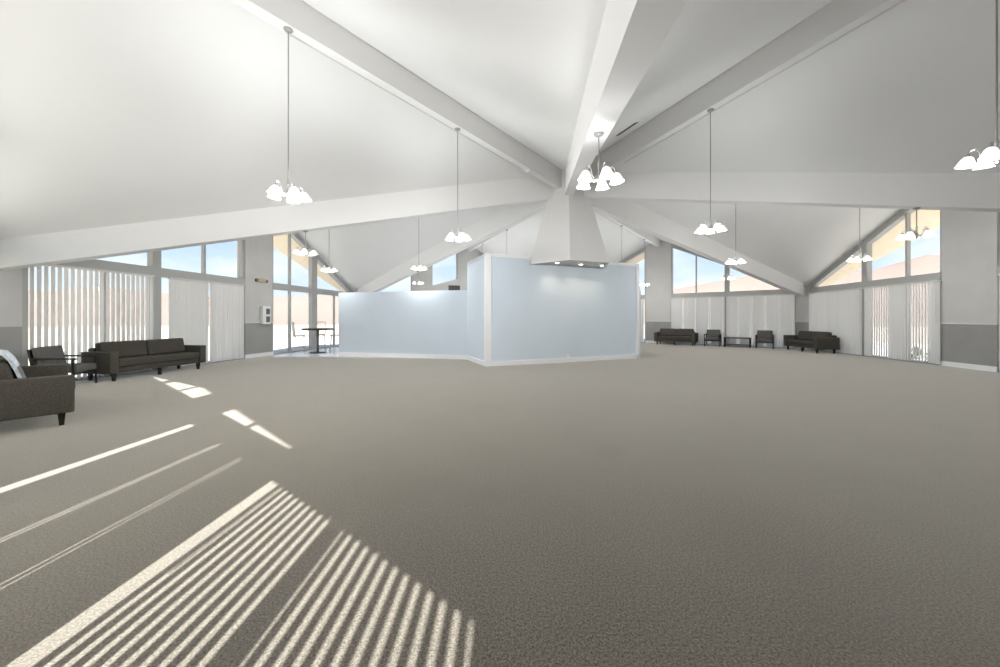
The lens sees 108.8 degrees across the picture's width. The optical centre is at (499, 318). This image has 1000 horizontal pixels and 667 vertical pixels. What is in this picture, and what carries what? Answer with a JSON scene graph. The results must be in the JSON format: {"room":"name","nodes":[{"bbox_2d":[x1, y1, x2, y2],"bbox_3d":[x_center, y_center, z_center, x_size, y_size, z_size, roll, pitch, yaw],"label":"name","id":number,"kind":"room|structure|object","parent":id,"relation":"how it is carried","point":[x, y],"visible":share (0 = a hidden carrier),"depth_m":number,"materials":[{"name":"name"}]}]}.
{"room":"community clubhouse lounge","nodes":[
{"label":"community clubhouse lounge","id":0,"kind":"room"},
{"bbox_2d":[0,236,352,365],"bbox_3d":[-8.319,-1.450,12.298,0.318,5.500,12.042,0,0,8],"label":"wall","id":1,"kind":"structure","parent":0,"point":[258,252],"depth_m":11.75,"materials":[{"name":"paint"}]},
{"bbox_2d":[22,240,245,380],"bbox_3d":[-8.714,-1.291,9.193,0.240,5.181,4.940,0,0,8],"label":"window","id":2,"kind":"structure","parent":1,"relation":"in","point":[153,267],"depth_m":8.95,"materials":[{"name":"grey paint"}]},
{"bbox_2d":[30,264,154,378],"bbox_3d":[-8.739,0.095,7.833,0.109,2.340,2.121,0,0,9],"label":"vertical blind","id":3,"kind":"object","parent":2,"relation":"attached to","point":[39,268],"visible":0.78,"depth_m":7.67,"materials":[{"name":"white fabric"}]},
{"bbox_2d":[168,277,208,367],"bbox_3d":[-8.453,0.095,9.758,0.100,2.340,1.072,0,0,8],"label":"vertical blind","id":4,"kind":"object","parent":2,"relation":"attached to","point":[188,298],"visible":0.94,"depth_m":9.76,"materials":[{"name":"white fabric"}]},
{"bbox_2d":[209,281,243,361],"bbox_3d":[-8.292,0.095,10.902,0.100,2.340,1.162,0,0,8],"label":"vertical blind","id":5,"kind":"object","parent":2,"relation":"attached to","point":[226,299],"visible":1,"depth_m":10.88,"materials":[{"name":"white fabric"}]},
{"bbox_2d":[245,351,273,358],"bbox_3d":[-8.182,1.235,12.279,0.055,0.130,11.842,0,0,8],"label":"baseboard","id":6,"kind":"structure","parent":1,"relation":"attached to","point":[247,356],"depth_m":12.16,"materials":[{"name":"white"}]},
{"bbox_2d":[255,278,267,282],"bbox_3d":[-8.153,-1.300,12.255,0.065,0.130,0.540,0,0,8],"label":"emergency light","id":7,"kind":"object","parent":1,"relation":"attached to","point":[256,279],"visible":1,"depth_m":12.20,"materials":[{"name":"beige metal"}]},
{"bbox_2d":[260,306,270,323],"bbox_3d":[-8.102,-0.120,12.389,0.119,0.620,0.340,0,0,8],"label":"wall box","id":8,"kind":"object","parent":1,"relation":"attached to","point":[265,311],"visible":1,"depth_m":12.31,"materials":[{"name":"white plastic"}]},
{"bbox_2d":[273,234,345,291],"bbox_3d":[-8.267,-2.784,15.188,2.019,3.264,6.542,0,0,24],"label":"roof overhang","id":9,"kind":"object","parent":1,"relation":"attached to","point":[280,242],"depth_m":15.51,"materials":[{"name":"beige"}]},
{"bbox_2d":[273,233,350,354],"bbox_3d":[-7.854,-1.329,15.313,0.240,5.258,5.100,0,0,8],"label":"window","id":10,"kind":"structure","parent":1,"relation":"in","point":[312,289],"depth_m":14.93,"materials":[{"name":"grey paint"}]},
{"bbox_2d":[272,346,436,358],"bbox_3d":[-2.062,1.297,15.234,12.996,0.006,10.440,0,0,-17],"label":"floor tile","id":11,"kind":"structure","parent":0,"point":[334,350],"depth_m":12.94,"materials":[{"name":"white"}]},
{"bbox_2d":[292,322,306,353],"bbox_3d":[-7.510,0.707,13.385,0.437,1.176,0.422,0,0,-20],"label":"bar chair","id":12,"kind":"object","parent":11,"relation":"on","point":[293,328],"visible":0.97,"depth_m":13.28,"materials":[{"name":"silver metal"}]},
{"bbox_2d":[301,328,333,353],"bbox_3d":[-6.920,0.830,13.600,1.090,0.929,1.090,0,0,0],"label":"pedestal table","id":13,"kind":"object","parent":11,"relation":"on","point":[316,329],"visible":0.99,"depth_m":13.46,"materials":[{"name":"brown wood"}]},
{"bbox_2d":[313,322,325,351],"bbox_3d":[-7.135,0.707,14.190,0.422,1.176,0.437,0,0,-20],"label":"bar chair","id":14,"kind":"object","parent":11,"relation":"on","point":[324,345],"visible":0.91,"depth_m":14.28,"materials":[{"name":"silver metal"}]},
{"bbox_2d":[329,334,338,352],"bbox_3d":[-6.330,0.707,13.815,0.437,1.176,0.422,0,0,-20],"label":"bar chair","id":15,"kind":"object","parent":11,"relation":"on","point":[337,334],"visible":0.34,"depth_m":13.75,"materials":[{"name":"silver metal"}]},
{"bbox_2d":[339,291,466,354],"bbox_3d":[-3.344,0.205,12.073,4.787,2.190,0.140,0,0,14],"label":"wall","id":16,"kind":"structure","parent":0,"point":[434,322],"depth_m":11.97,"materials":[{"name":"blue paint"}]},
{"bbox_2d":[348,290,466,292],"bbox_3d":[-3.341,-0.902,12.087,4.787,0.025,0.170,0,0,14],"label":"trim","id":17,"kind":"structure","parent":16,"relation":"on","point":[443,290],"depth_m":11.93,"materials":[{"name":"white paint"}]},
{"bbox_2d":[458,249,478,289],"bbox_3d":[-1.834,-1.450,20.456,12.042,5.500,0.318,0,0,-22],"label":"wall","id":18,"kind":"structure","parent":0,"point":[464,256],"depth_m":20.23,"materials":[{"name":"paint"}]},
{"bbox_2d":[411,253,457,290],"bbox_3d":[-4.703,-1.300,19.253,4.980,5.200,0.240,0,0,-22],"label":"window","id":19,"kind":"structure","parent":18,"relation":"in","point":[426,276],"depth_m":19.48,"materials":[{"name":"grey paint"}]},
{"bbox_2d":[448,285,459,289],"bbox_3d":[-2.549,-1.680,19.982,0.660,0.360,0.058,0,0,-22],"label":"air vent","id":20,"kind":"object","parent":18,"relation":"in","point":[450,287],"visible":0.66,"depth_m":19.95,"materials":[{"name":"grey plastic"}]},
{"bbox_2d":[0,343,999,666],"bbox_3d":[2.050,1.360,10.840,22.695,0.120,24.238,0,0,0],"label":"floor","id":21,"kind":"structure","parent":0,"point":[677,505],"depth_m":2.38,"materials":[{"name":"carpet"}]},
{"bbox_2d":[0,354,74,425],"bbox_3d":[-6.206,0.897,4.668,1.940,0.806,0.786,0,0,38],"label":"sofa","id":22,"kind":"object","parent":21,"relation":"on","point":[48,389],"visible":0.89,"depth_m":4.19,"materials":[{"name":"black fabric"}]},
{"bbox_2d":[0,358,17,379],"bbox_3d":[-5.973,0.685,4.305,0.803,0.370,0.170,0,11,38],"label":"cushion","id":23,"kind":"object","parent":22,"relation":"on","point":[6,371],"depth_m":4.10,"materials":[{"name":"grey fabric"}]},
{"bbox_2d":[0,349,25,377],"bbox_3d":[-5.897,0.564,4.188,0.558,0.413,0.443,0,0,38],"label":"throw blanket","id":24,"kind":"object","parent":22,"relation":"on","point":[6,354],"visible":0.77,"depth_m":4.20,"materials":[{"name":"grey fabric"}]},
{"bbox_2d":[27,345,98,382],"bbox_3d":[-8.339,0.909,6.853,0.680,0.783,0.655,0,0,-22],"label":"lounge chair","id":25,"kind":"object","parent":21,"relation":"on","point":[45,355],"visible":0.7,"depth_m":6.73,"materials":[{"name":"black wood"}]},
{"bbox_2d":[31,345,65,364],"bbox_3d":[-8.524,0.720,6.779,0.187,0.404,0.550,0,0,-22],"label":"cushion","id":26,"kind":"object","parent":25,"relation":"on","point":[56,351],"depth_m":6.67,"materials":[{"name":"grey fabric"}]},
{"bbox_2d":[67,363,95,372],"bbox_3d":[-8.292,0.945,6.871,0.562,0.145,0.550,0,0,-22],"label":"seat cushion","id":27,"kind":"object","parent":25,"relation":"on","point":[77,367],"depth_m":6.90,"materials":[{"name":"grey fabric"}]},
{"bbox_2d":[79,338,205,380],"bbox_3d":[-8.200,0.897,8.383,0.786,0.806,2.060,0,0,8],"label":"sofa","id":28,"kind":"object","parent":21,"relation":"on","point":[115,357],"visible":0.94,"depth_m":8.12,"materials":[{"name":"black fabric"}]},
{"bbox_2d":[95,340,146,357],"bbox_3d":[-8.402,0.685,7.970,0.170,0.370,0.863,-12,-2,8],"label":"cushion","id":29,"kind":"object","parent":28,"relation":"on","point":[133,348],"depth_m":7.95,"materials":[{"name":"grey fabric"}]},
{"bbox_2d":[119,352,198,366],"bbox_3d":[-8.118,0.935,8.372,0.580,0.155,1.750,0,0,8],"label":"seat cushion","id":30,"kind":"object","parent":28,"relation":"on","point":[158,358],"depth_m":8.27,"materials":[{"name":"grey fabric"}]},
{"bbox_2d":[145,338,184,354],"bbox_3d":[-8.280,0.685,8.836,0.170,0.370,0.863,-12,-2,8],"label":"cushion","id":31,"kind":"object","parent":28,"relation":"on","point":[172,345],"depth_m":8.76,"materials":[{"name":"grey fabric"}]},
{"bbox_2d":[654,328,697,345],"bbox_3d":[8.753,0.897,17.827,1.860,0.806,0.786,0,0,38],"label":"sofa","id":32,"kind":"object","parent":21,"relation":"on","point":[665,334],"visible":1,"depth_m":17.69,"materials":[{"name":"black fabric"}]},
{"bbox_2d":[660,328,676,335],"bbox_3d":[8.536,0.685,18.177,0.763,0.370,0.170,0,-11,38],"label":"cushion","id":33,"kind":"object","parent":32,"relation":"on","point":[663,331],"depth_m":18.11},
{"bbox_2d":[657,335,691,339],"bbox_3d":[8.702,0.935,17.762,1.550,0.155,0.580,0,0,38],"label":"seat cushion","id":34,"kind":"object","parent":32,"relation":"on","point":[659,337],"depth_m":17.60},
{"bbox_2d":[676,329,693,335],"bbox_3d":[9.146,0.685,17.700,0.763,0.370,0.170,0,-11,38],"label":"cushion","id":35,"kind":"object","parent":32,"relation":"on","point":[679,332],"depth_m":17.64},
{"bbox_2d":[704,329,720,346],"bbox_3d":[10.087,0.909,16.984,0.655,0.783,0.680,0,0,38],"label":"lounge chair","id":36,"kind":"object","parent":21,"relation":"on","point":[711,335],"visible":0.98,"depth_m":16.98,"materials":[{"name":"black leather"}]},
{"bbox_2d":[705,337,718,340],"bbox_3d":[10.056,0.945,16.945,0.550,0.145,0.562,0,0,38],"label":"seat cushion","id":37,"kind":"object","parent":36,"relation":"on","point":[707,338],"depth_m":16.78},
{"bbox_2d":[707,329,719,336],"bbox_3d":[10.210,0.720,17.142,0.550,0.404,0.187,0,0,38],"label":"cushion","id":38,"kind":"object","parent":36,"relation":"on","point":[710,333],"depth_m":17.10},
{"bbox_2d":[724,337,750,347],"bbox_3d":[10.829,1.076,16.341,1.020,0.448,0.520,0,0,38],"label":"coffee table","id":39,"kind":"object","parent":21,"relation":"on","point":[749,338],"visible":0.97,"depth_m":16.23,"materials":[{"name":"brown wood"}]},
{"bbox_2d":[755,330,773,348],"bbox_3d":[11.647,0.909,15.765,0.655,0.783,0.680,0,0,38],"label":"lounge chair","id":40,"kind":"object","parent":21,"relation":"on","point":[762,336],"visible":0.97,"depth_m":15.77,"materials":[{"name":"black leather"}]},
{"bbox_2d":[757,338,771,341],"bbox_3d":[11.617,0.945,15.726,0.550,0.145,0.562,0,0,38],"label":"seat cushion","id":41,"kind":"object","parent":40,"relation":"on","point":[758,339],"depth_m":15.56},
{"bbox_2d":[757,330,772,338],"bbox_3d":[11.771,0.720,15.923,0.550,0.404,0.187,0,0,38],"label":"cushion","id":42,"kind":"object","parent":40,"relation":"on","point":[762,334],"depth_m":15.87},
{"bbox_2d":[784,331,839,353],"bbox_3d":[12.244,0.897,14.153,0.786,0.806,1.900,0,0,8],"label":"sofa","id":43,"kind":"object","parent":21,"relation":"on","point":[816,340],"visible":1,"depth_m":13.68,"materials":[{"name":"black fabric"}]},
{"bbox_2d":[787,339,813,345],"bbox_3d":[12.161,0.935,14.164,0.580,0.155,1.590,0,0,8],"label":"seat cushion","id":44,"kind":"object","parent":43,"relation":"on","point":[796,342],"depth_m":14.20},
{"bbox_2d":[798,331,812,339],"bbox_3d":[12.440,0.685,14.527,0.170,0.370,0.783,12,2,8],"label":"cushion","id":45,"kind":"object","parent":43,"relation":"on","point":[803,335],"depth_m":14.47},
{"bbox_2d":[811,331,831,340],"bbox_3d":[12.329,0.685,13.739,0.170,0.370,0.783,12,2,8],"label":"cushion","id":46,"kind":"object","parent":43,"relation":"on","point":[813,333],"depth_m":13.74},
{"bbox_2d":[0,0,999,291],"bbox_3d":[2.050,-2.912,10.840,22.590,3.317,24.126,0,0,0],"label":"ceiling","id":47,"kind":"structure","parent":0,"point":[113,112],"depth_m":5.66,"materials":[{"name":"paint"}]},
{"bbox_2d":[0,176,552,270],"bbox_3d":[-3.658,-2.604,8.534,11.412,3.463,0.240,0,0,-22],"label":"ceiling beam","id":48,"kind":"structure","parent":47,"relation":"attached to","point":[21,252],"depth_m":7.79,"materials":[{"name":"white paint"}]},
{"bbox_2d":[292,230,317,255],"bbox_3d":[-4.473,-1.730,8.199,0.499,0.572,0.517,0,0,-39],"label":"chandelier","id":49,"kind":"object","parent":48,"relation":"hanging from","point":[302,251],"visible":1,"depth_m":8.18,"materials":[{"name":"white glass"}]},
{"bbox_2d":[230,0,561,188],"bbox_3d":[-1.232,-4.061,6.640,0.180,0.604,9.760,0,0,38],"label":"ceiling beam","id":50,"kind":"structure","parent":47,"relation":"attached to","point":[310,27],"depth_m":5.83,"materials":[{"name":"white paint"}]},
{"bbox_2d":[267,26,310,202],"bbox_3d":[-2.749,-2.667,4.688,0.499,2.227,0.517,0,0,-32],"label":"chandelier","id":51,"kind":"object","parent":50,"relation":"hanging from","point":[274,192],"visible":1,"depth_m":4.67,"materials":[{"name":"white glass"}]},
{"bbox_2d":[445,128,470,241],"bbox_3d":[-0.855,-2.667,7.122,0.517,2.227,0.499,0,0,38],"label":"chandelier","id":52,"kind":"object","parent":50,"relation":"hanging from","point":[461,235],"visible":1,"depth_m":7.13,"materials":[{"name":"white glass"}]},
{"bbox_2d":[358,201,546,291],"bbox_3d":[-2.659,-2.647,14.520,11.052,3.378,0.240,0,0,38],"label":"ceiling beam","id":53,"kind":"structure","parent":47,"relation":"attached to","point":[506,217],"depth_m":13.36,"materials":[{"name":"white paint"}]},
{"bbox_2d":[412,271,423,284],"bbox_3d":[-3.499,-1.730,15.169,0.499,0.572,0.517,0,0,21],"label":"chandelier","id":54,"kind":"object","parent":53,"relation":"hanging from","point":[414,282],"visible":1,"depth_m":15.07,"materials":[{"name":"white glass"}]},
{"bbox_2d":[467,219,526,251],"bbox_3d":[0.054,-4.061,15.782,0.180,0.604,9.760,0,0,-22],"label":"ceiling beam","id":55,"kind":"structure","parent":47,"relation":"attached to","point":[479,244],"depth_m":17.55,"materials":[{"name":"white paint"}]},
{"bbox_2d":[529,170,609,268],"bbox_3d":[2.050,-2.945,10.840,2.411,2.771,2.575,0,0,0],"label":"hood","id":56,"kind":"object","parent":47,"relation":"attached to","point":[569,235],"visible":0.94,"depth_m":10.10,"materials":[{"name":"white paint"}]},
{"bbox_2d":[564,0,687,194],"bbox_3d":[1.218,-2.647,4.922,0.240,3.378,11.052,0,0,8],"label":"ceiling beam","id":57,"kind":"structure","parent":47,"relation":"attached to","point":[632,33],"depth_m":2.53,"materials":[{"name":"white paint"}]},
{"bbox_2d":[577,131,623,190],"bbox_3d":[1.075,-1.730,3.870,0.517,0.572,0.499,0,0,-9],"label":"chandelier","id":58,"kind":"object","parent":57,"relation":"hanging from","point":[585,178],"visible":1,"depth_m":3.85,"materials":[{"name":"silver metal"}]},
{"bbox_2d":[593,210,659,246],"bbox_3d":[5.332,-4.061,15.040,0.180,0.604,9.760,0,0,38],"label":"ceiling beam","id":59,"kind":"structure","parent":47,"relation":"attached to","point":[651,239],"depth_m":16.08,"materials":[{"name":"white paint"}]},
{"bbox_2d":[639,239,649,285],"bbox_3d":[6.864,-2.667,17.020,0.517,2.227,0.499,0,0,-2],"label":"chandelier","id":60,"kind":"object","parent":59,"relation":"hanging from","point":[643,283],"visible":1,"depth_m":17.00,"materials":[{"name":"white glass"}]},
{"bbox_2d":[616,122,637,135],"bbox_3d":[2.646,-3.952,7.468,0.100,0.067,0.540,0,0,-22],"label":"ceiling vent","id":61,"kind":"object","parent":47,"relation":"in","point":[636,122],"visible":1,"depth_m":7.44,"materials":[{"name":"grey plastic"}]},
{"bbox_2d":[590,199,803,295],"bbox_3d":[7.591,-2.647,13.078,11.052,3.378,0.240,0,0,-22],"label":"ceiling beam","id":62,"kind":"structure","parent":47,"relation":"attached to","point":[628,212],"depth_m":12.57,"materials":[{"name":"white paint"}]},
{"bbox_2d":[720,265,735,279],"bbox_3d":[8.573,-1.730,13.481,0.499,0.572,0.517,0,0,-39],"label":"chandelier","id":63,"kind":"object","parent":62,"relation":"hanging from","point":[728,276],"visible":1,"depth_m":13.42,"materials":[{"name":"white glass"}]},
{"bbox_2d":[588,0,905,180],"bbox_3d":[4.046,-4.061,5.898,0.180,0.604,9.760,0,0,-22],"label":"ceiling beam","id":64,"kind":"structure","parent":47,"relation":"attached to","point":[837,19],"depth_m":5.68,"materials":[{"name":"white paint"}]},
{"bbox_2d":[695,108,726,233],"bbox_3d":[3.798,-2.667,6.496,0.517,2.227,0.499,0,0,-43],"label":"chandelier","id":65,"kind":"object","parent":64,"relation":"hanging from","point":[718,226],"visible":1,"depth_m":6.47,"materials":[{"name":"silver metal"}]},
{"bbox_2d":[954,0,999,169],"bbox_3d":[4.966,-2.667,3.603,0.517,2.227,0.499,0,0,-43],"label":"chandelier","id":66,"kind":"object","parent":64,"relation":"hanging from","point":[992,152],"visible":1,"depth_m":3.59,"materials":[{"name":"white glass"}]},
{"bbox_2d":[584,172,999,211],"bbox_3d":[6.759,-2.647,7.160,11.052,3.378,0.240,0,0,38],"label":"ceiling beam","id":67,"kind":"structure","parent":47,"relation":"attached to","point":[980,192],"depth_m":7.27,"materials":[{"name":"white paint"}]},
{"bbox_2d":[895,207,936,239],"bbox_3d":[7.599,-1.730,6.511,0.499,0.572,0.517,0,0,21],"label":"chandelier","id":68,"kind":"object","parent":67,"relation":"hanging from","point":[910,235],"visible":1,"depth_m":6.49,"materials":[{"name":"white glass"}]},
{"bbox_3d":[7.328,-4.072,10.098,9.690,0.583,1.537,0,0,0],"label":"ceiling beam","id":69,"kind":"structure","parent":47,"relation":"attached to","visible":0},
{"bbox_2d":[725,204,745,263],"bbox_3d":[6.722,-2.667,10.183,0.499,2.227,0.517,0,0,8],"label":"chandelier","id":70,"kind":"object","parent":69,"relation":"hanging from","point":[741,260],"visible":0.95,"depth_m":10.18,"materials":[{"name":"white glass"}]},
{"bbox_2d":[846,208,871,261],"bbox_3d":[9.812,-2.667,9.749,0.499,2.227,0.517,0,0,8],"label":"chandelier","id":71,"kind":"object","parent":69,"relation":"hanging from","point":[856,259],"visible":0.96,"depth_m":9.75,"materials":[{"name":"white glass"}]},
{"bbox_3d":[-3.228,-4.072,11.582,9.690,0.583,1.537,0,0,0],"label":"ceiling beam","id":72,"kind":"structure","parent":47,"relation":"attached to","visible":0},
{"bbox_2d":[321,265,336,271],"bbox_3d":[-5.687,-2.667,11.912,0.517,2.227,0.499,0,0,-22],"label":"chandelier","id":73,"kind":"object","parent":72,"relation":"hanging from","point":[323,268],"visible":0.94,"depth_m":11.89,"materials":[{"name":"white glass"}]},
{"bbox_2d":[411,263,426,269],"bbox_3d":[-2.597,-2.667,11.478,0.517,2.227,0.499,0,0,-22],"label":"chandelier","id":74,"kind":"object","parent":72,"relation":"hanging from","point":[413,266],"visible":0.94,"depth_m":11.44,"materials":[{"name":"white glass"}]},
{"bbox_2d":[467,255,640,360],"bbox_3d":[2.469,-0.235,11.858,6.849,3.070,1.800,0,0,-22],"label":"wall","id":75,"kind":"structure","parent":0,"point":[539,311],"depth_m":10.62,"materials":[{"name":"blue paint"}]},
{"bbox_2d":[484,253,491,366],"bbox_3d":[-0.334,-0.235,9.787,0.170,3.070,0.130,0,0,-22],"label":"trim","id":76,"kind":"structure","parent":75,"relation":"attached to","point":[487,257],"depth_m":9.73,"materials":[{"name":"white"}]},
{"bbox_2d":[338,352,638,365],"bbox_3d":[-0.680,1.235,10.956,10.255,0.130,2.413,0,0,5],"label":"baseboard","id":77,"kind":"structure","parent":75,"relation":"attached to","point":[465,357],"depth_m":11.27,"materials":[{"name":"white"}]},
{"bbox_2d":[467,253,635,266],"bbox_3d":[1.743,-1.745,11.554,5.275,0.090,1.820,0,0,-22],"label":"trim","id":78,"kind":"structure","parent":75,"relation":"attached to","point":[493,254],"depth_m":10.13,"materials":[{"name":"white paint"}]},
{"bbox_2d":[636,264,638,357],"bbox_3d":[4.468,-0.235,11.770,0.120,3.070,0.190,0,0,-22],"label":"trim","id":79,"kind":"structure","parent":75,"relation":"attached to","point":[637,265],"depth_m":11.67,"materials":[{"name":"white"}]},
{"bbox_2d":[646,240,805,340],"bbox_3d":[8.436,-1.450,19.012,12.042,5.500,0.318,0,0,38],"label":"wall","id":80,"kind":"structure","parent":0,"point":[658,259],"depth_m":18.83,"materials":[{"name":"paint"}]},
{"bbox_2d":[619,247,645,342],"bbox_3d":[5.960,-1.300,20.895,4.980,5.200,0.240,0,0,38],"label":"window","id":81,"kind":"structure","parent":80,"relation":"in","point":[641,251],"depth_m":19.38,"materials":[{"name":"grey paint"}]},
{"bbox_2d":[641,299,643,341],"bbox_3d":[5.849,0.095,20.753,4.780,2.340,0.100,0,0,38],"label":"vertical blind","id":82,"kind":"object","parent":81,"relation":"attached to","point":[642,300],"visible":0.02,"depth_m":19.31,"materials":[{"name":"white fabric"}]},
{"bbox_2d":[627,253,643,263],"bbox_3d":[6.453,-2.784,21.134,6.542,3.264,2.019,0,0,22],"label":"trim","id":83,"kind":"structure","parent":80,"relation":"attached to","point":[640,257],"depth_m":20.86,"materials":[{"name":"beige"}]},
{"bbox_2d":[646,340,804,348],"bbox_3d":[8.350,1.235,18.903,11.842,0.130,0.055,0,0,38],"label":"baseboard","id":84,"kind":"structure","parent":80,"relation":"attached to","point":[647,341],"depth_m":18.74,"materials":[{"name":"white"}]},
{"bbox_2d":[671,244,795,348],"bbox_3d":[10.861,-1.300,17.065,4.980,5.200,0.240,0,0,38],"label":"window","id":85,"kind":"structure","parent":80,"relation":"in","point":[727,292],"depth_m":17.07,"materials":[{"name":"grey paint"}]},
{"bbox_2d":[671,296,724,344],"bbox_3d":[9.736,0.095,17.715,2.354,2.340,0.100,0,0,38],"label":"vertical blind","id":86,"kind":"object","parent":85,"relation":"attached to","point":[686,312],"visible":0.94,"depth_m":17.65,"materials":[{"name":"white fabric"}]},
{"bbox_2d":[726,294,794,347],"bbox_3d":[11.703,0.095,16.179,2.522,2.340,0.100,0,0,38],"label":"vertical blind","id":87,"kind":"object","parent":85,"relation":"attached to","point":[745,314],"visible":0.97,"depth_m":16.18,"materials":[{"name":"white fabric"}]},
{"bbox_2d":[806,210,998,371],"bbox_3d":[12.320,-1.450,9.396,0.318,5.500,12.042,0,0,8],"label":"wall","id":88,"kind":"structure","parent":0,"point":[969,323],"depth_m":9.25,"materials":[{"name":"paint"}]},
{"bbox_2d":[810,209,940,364],"bbox_3d":[12.706,-1.322,12.437,0.240,5.244,5.070,0,0,8],"label":"window","id":89,"kind":"structure","parent":88,"relation":"in","point":[866,244],"depth_m":12.01,"materials":[{"name":"grey paint"}]},
{"bbox_2d":[808,288,862,354],"bbox_3d":[12.699,0.095,13.677,0.100,2.340,2.607,0,0,8],"label":"vertical blind","id":90,"kind":"object","parent":89,"relation":"attached to","point":[837,312],"visible":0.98,"depth_m":13.32,"materials":[{"name":"white fabric"}]},
{"bbox_2d":[863,280,940,363],"bbox_3d":[12.338,0.095,11.114,0.100,2.340,2.411,0,0,8],"label":"vertical blind","id":91,"kind":"object","parent":89,"relation":"attached to","point":[894,296],"visible":1,"depth_m":10.87,"materials":[{"name":"white fabric"}]},
{"bbox_2d":[818,210,939,286],"bbox_3d":[13.577,-2.784,12.313,2.080,3.264,6.479,0,0,0],"label":"trim","id":92,"kind":"structure","parent":88,"relation":"attached to","point":[930,219],"depth_m":12.35,"materials":[{"name":"beige"}]},
{"bbox_2d":[805,348,997,371],"bbox_3d":[12.183,1.235,9.415,0.055,0.130,11.842,0,0,8],"label":"baseboard","id":93,"kind":"structure","parent":88,"relation":"attached to","point":[942,363],"depth_m":9.25,"materials":[{"name":"white"}]},
{"bbox_2d":[996,212,999,371],"bbox_3d":[11.839,-1.276,6.272,0.240,5.152,4.880,0,0,8],"label":"window","id":94,"kind":"structure","parent":88,"relation":"in","point":[997,266],"depth_m":8.68,"materials":[{"name":"grey paint"}]},
{"bbox_2d":[998,274,999,370],"bbox_3d":[11.660,0.095,6.289,0.100,2.340,4.663,0,0,8],"label":"vertical blind","id":95,"kind":"object","parent":94,"relation":"attached to","point":[998,274],"visible":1,"depth_m":8.59,"materials":[{"name":"white fabric"}]},
{"label":"outside","id":96,"kind":"structure","parent":0,"visible":0},
{"bbox_2d":[28,325,923,349],"bbox_3d":[0.000,1.665,0.000,520.000,0.470,520.000,0,0,0],"label":"ground","id":97,"kind":"structure","parent":96,"point":[279,331],"depth_m":34.60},
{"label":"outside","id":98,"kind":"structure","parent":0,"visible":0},
{"bbox_2d":[28,255,939,327],"bbox_3d":[0.000,-8.242,0.000,380.000,19.363,380.000,0,0,0],"label":"hills","id":99,"kind":"structure","parent":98,"point":[926,264],"depth_m":96.67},
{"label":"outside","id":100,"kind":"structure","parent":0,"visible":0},
{"bbox_2d":[28,335,923,376],"bbox_3d":[2.050,1.431,10.840,48.000,0.019,48.000,0,0,0],"label":"patio","id":101,"kind":"structure","parent":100,"point":[279,344],"depth_m":19.73,"materials":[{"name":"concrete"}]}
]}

